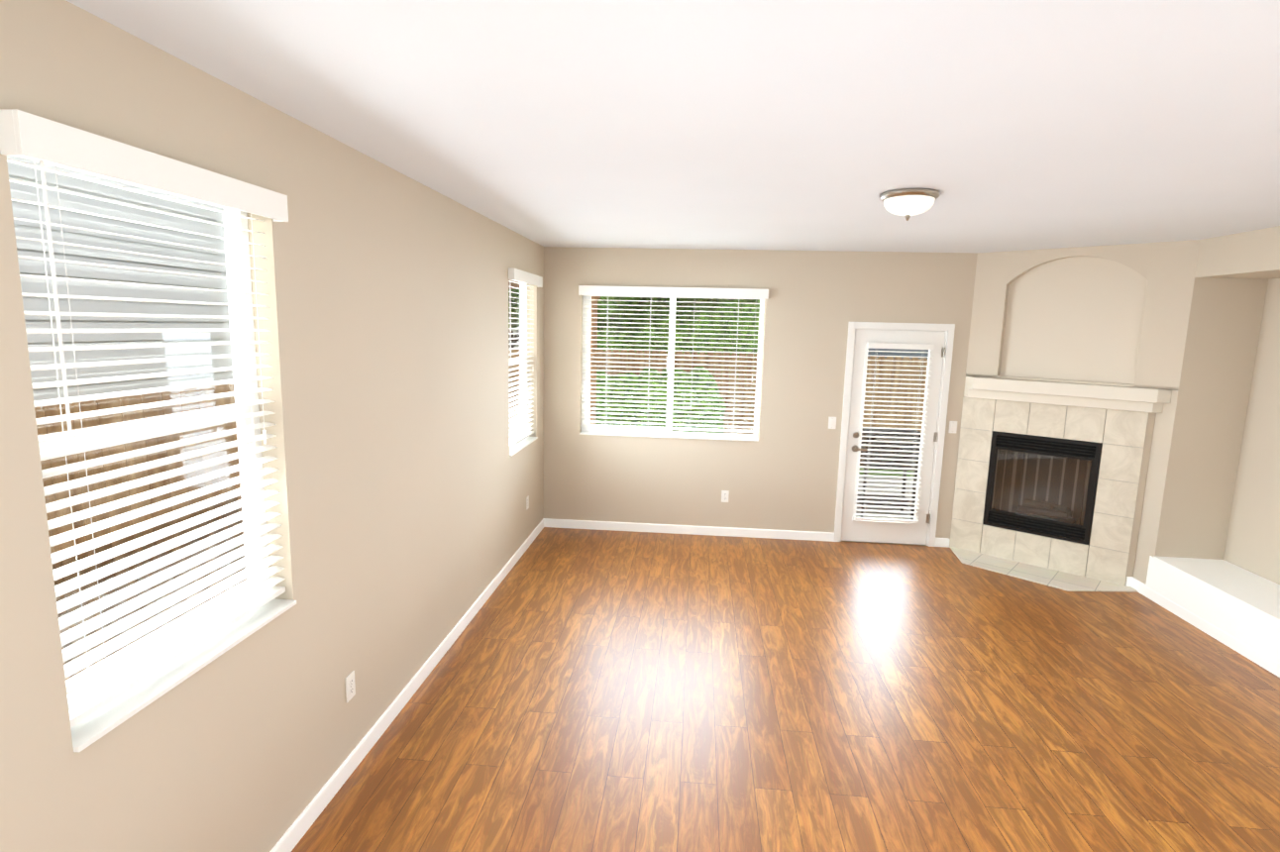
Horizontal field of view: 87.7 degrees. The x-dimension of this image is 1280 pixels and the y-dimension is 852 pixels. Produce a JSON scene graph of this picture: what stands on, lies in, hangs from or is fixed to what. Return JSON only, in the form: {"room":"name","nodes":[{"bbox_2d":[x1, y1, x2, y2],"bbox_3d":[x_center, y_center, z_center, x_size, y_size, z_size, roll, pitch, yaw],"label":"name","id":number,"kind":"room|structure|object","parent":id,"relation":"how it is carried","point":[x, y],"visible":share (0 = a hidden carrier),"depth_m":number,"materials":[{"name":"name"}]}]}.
{"room":"living room","nodes":[
{"label":"living room","id":0,"kind":"room"},
{"bbox_2d":[0,0,543,851],"bbox_3d":[-1.345,0.190,2.914,0.160,2.740,7.620,2,9,5],"label":"wall","id":1,"kind":"structure","parent":0,"point":[406,519],"depth_m":2.53,"materials":[{"name":"paint"}]},
{"bbox_2d":[0,108,296,752],"bbox_3d":[-1.387,0.000,1.976,0.202,1.491,0.928,2,9,5],"label":"window","id":2,"kind":"structure","parent":1,"relation":"in","point":[106,702],"depth_m":1.89,"materials":[{"name":"white plastic"}]},
{"bbox_2d":[345,670,355,702],"bbox_3d":[-1.291,1.163,2.973,0.008,0.115,0.070,2,9,5],"label":"electrical outlet","id":3,"kind":"object","parent":1,"relation":"attached to","point":[350,687],"visible":1,"depth_m":2.97,"materials":[{"name":"white plastic"}]},
{"bbox_2d":[269,518,546,851],"bbox_3d":[-1.289,1.504,3.104,0.015,0.088,7.300,2,9,5],"label":"baseboard","id":4,"kind":"structure","parent":1,"relation":"attached to","point":[297,829],"depth_m":3.30,"materials":[{"name":"white wood"}]},
{"bbox_2d":[508,267,542,456],"bbox_3d":[-1.047,-0.556,5.725,0.202,1.491,0.938,2,9,5],"label":"window","id":5,"kind":"structure","parent":1,"relation":"in","point":[521,439],"depth_m":5.85,"materials":[{"name":"white plastic"}]},
{"bbox_2d":[526,495,529,510],"bbox_3d":[-1.015,0.692,6.014,0.008,0.115,0.070,2,9,5],"label":"electrical outlet","id":6,"kind":"object","parent":1,"relation":"attached to","point":[527,502],"visible":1,"depth_m":6.00,"materials":[{"name":"white plastic"}]},
{"bbox_2d":[65,0,1279,253],"bbox_3d":[1.538,-1.133,2.457,5.880,0.150,7.620,2,9,5],"label":"ceiling","id":7,"kind":"structure","parent":0,"point":[824,125],"depth_m":2.18,"materials":[{"name":"paint"}]},
{"bbox_2d":[879,188,940,220],"bbox_3d":[1.404,-1.144,3.483,0.292,0.139,0.292,2,9,5],"label":"light","id":8,"kind":"object","parent":7,"relation":"attached to","point":[906,203],"visible":1,"depth_m":3.39,"materials":[{"name":"white glass"}]},
{"bbox_2d":[543,246,996,540],"bbox_3d":[1.915,-0.246,6.341,5.720,2.740,0.160,2,9,5],"label":"wall","id":9,"kind":"structure","parent":0,"point":[782,474],"depth_m":6.32,"materials":[{"name":"paint"}]},
{"bbox_2d":[578,285,768,441],"bbox_3d":[0.296,-0.600,6.403,1.768,1.431,0.202,2,9,5],"label":"window","id":10,"kind":"structure","parent":9,"relation":"in","point":[587,292],"depth_m":6.42,"materials":[{"name":"white plastic"}]},
{"bbox_2d":[546,518,834,541],"bbox_3d":[0.467,1.025,6.572,2.831,0.088,0.015,2,9,5],"label":"baseboard","id":11,"kind":"structure","parent":9,"relation":"attached to","point":[557,523],"depth_m":6.56,"materials":[{"name":"white wood"}]},
{"bbox_2d":[721,490,729,502],"bbox_3d":[0.828,0.686,6.491,0.070,0.115,0.008,2,9,5],"label":"electrical outlet","id":12,"kind":"object","parent":9,"relation":"attached to","point":[724,495],"visible":1,"depth_m":6.49,"materials":[{"name":"white plastic"}]},
{"bbox_2d":[828,417,836,428],"bbox_3d":[1.817,-0.029,6.294,0.070,0.115,0.012,2,9,5],"label":"light switch","id":13,"kind":"object","parent":9,"relation":"attached to","point":[831,422],"visible":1,"depth_m":6.29,"materials":[{"name":"white plastic"}]},
{"bbox_2d":[833,321,955,546],"bbox_3d":[2.379,0.085,6.338,0.944,2.108,0.240,2,9,5],"label":"patio door","id":14,"kind":"structure","parent":9,"relation":"in","point":[935,341],"depth_m":6.26,"materials":[{"name":"white wood"}]},
{"bbox_2d":[948,421,957,432],"bbox_3d":[2.916,0.011,6.200,0.070,0.115,0.012,2,9,5],"label":"light switch","id":15,"kind":"object","parent":9,"relation":"attached to","point":[952,426],"visible":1,"depth_m":6.20,"materials":[{"name":"white plastic"}]},
{"bbox_2d":[291,527,1279,851],"bbox_3d":[1.468,1.709,2.885,5.880,0.120,7.620,2,9,5],"label":"floor","id":16,"kind":"structure","parent":0,"point":[585,690],"depth_m":3.52,"materials":[{"name":"brown wood"}]},
{"bbox_2d":[949,375,1172,592],"bbox_3d":[3.482,0.443,5.712,1.199,1.640,0.998,2,9,5],"label":"fireplace","id":17,"kind":"object","parent":16,"relation":"on","point":[1025,493],"visible":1,"depth_m":5.77,"materials":[{"name":"beige tile"}]},
{"bbox_2d":[963,239,1200,586],"bbox_3d":[3.556,-0.102,5.645,1.217,2.740,1.120,2,9,5],"label":"wall","id":18,"kind":"structure","parent":0,"point":[1117,315],"depth_m":5.43,"materials":[{"name":"paint"}]},
{"bbox_2d":[1085,225,1279,584],"bbox_3d":[4.114,0.405,2.371,0.620,2.740,7.460,2,9,5],"label":"wall","id":19,"kind":"structure","parent":0,"point":[1212,490],"depth_m":4.96,"materials":[{"name":"paint"}]},
{"bbox_2d":[1125,576,1279,677],"bbox_3d":[3.729,1.752,2.269,0.030,0.088,6.476,2,9,5],"label":"baseboard","id":20,"kind":"structure","parent":19,"relation":"attached to","point":[1253,655],"depth_m":4.62,"materials":[{"name":"white wood"}]},
{"bbox_2d":[1145,555,1279,663],"bbox_3d":[4.178,1.328,4.304,0.510,0.342,1.910,2,9,5],"label":"ledge","id":21,"kind":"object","parent":19,"relation":"attached to","point":[1239,603],"depth_m":4.62,"materials":[{"name":"white paint"}]},
{"label":"outside","id":22,"kind":"structure","parent":0,"visible":0},
{"bbox_2d":[858,412,914,479],"bbox_3d":[1.970,0.742,11.679,95.000,0.300,95.000,2,9,5],"label":"ground","id":23,"kind":"structure","parent":22,"point":[882,474],"depth_m":10.79,"materials":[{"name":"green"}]},
{"bbox_2d":[6,155,233,408],"bbox_3d":[-8.723,-1.736,-0.307,8.450,7.650,17.100,2,9,5],"label":"house","id":24,"kind":"structure","parent":23,"relation":"on","point":[118,256],"depth_m":5.66,"materials":[{"name":"white"}]},
{"bbox_2d":[34,348,520,694],"bbox_3d":[-3.069,0.842,3.167,0.147,1.892,19.300,2,9,5],"label":"fence","id":25,"kind":"object","parent":23,"relation":"on","point":[137,414],"depth_m":3.87,"materials":[{"name":"brown wood"}]},
{"bbox_2d":[508,288,759,432],"bbox_3d":[-1.542,-3.058,12.816,11.867,7.215,11.141,2,9,5],"label":"vegetation","id":26,"kind":"object","parent":23,"relation":"on","point":[644,311],"depth_m":12.57,"materials":[{"name":"green plant"}]},
{"bbox_2d":[596,349,927,433],"bbox_3d":[5.837,-0.280,12.064,16.000,1.892,0.147,2,9,5],"label":"fence","id":27,"kind":"object","parent":23,"relation":"on","point":[754,390],"depth_m":12.22,"materials":[{"name":"brown wood"}]},
{"bbox_2d":[855,476,913,519],"bbox_3d":[0.948,1.774,2.942,7.880,0.210,19.300,2,9,5],"label":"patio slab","id":28,"kind":"object","parent":23,"relation":"on","point":[887,491],"depth_m":8.67,"materials":[{"name":"grey concrete"}]},
{"bbox_2d":[508,279,600,425],"bbox_3d":[1.474,-0.507,7.663,6.600,2.920,2.436,2,9,5],"label":"patio cover","id":29,"kind":"object","parent":28,"relation":"on","point":[592,350],"depth_m":8.55,"materials":[{"name":"brown wood"}]},
{"bbox_2d":[856,427,920,519],"bbox_3d":[2.902,0.528,7.540,0.820,0.980,0.467,2,9,5],"label":"grill","id":30,"kind":"object","parent":28,"relation":"on","point":[893,453],"depth_m":7.33,"materials":[{"name":"black metal"}]},
{"bbox_2d":[864,348,928,409],"bbox_3d":[4.097,-4.183,22.733,13.900,6.250,8.900,2,9,5],"label":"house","id":31,"kind":"structure","parent":23,"relation":"on","point":[897,354],"depth_m":18.70,"materials":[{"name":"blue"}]}
]}

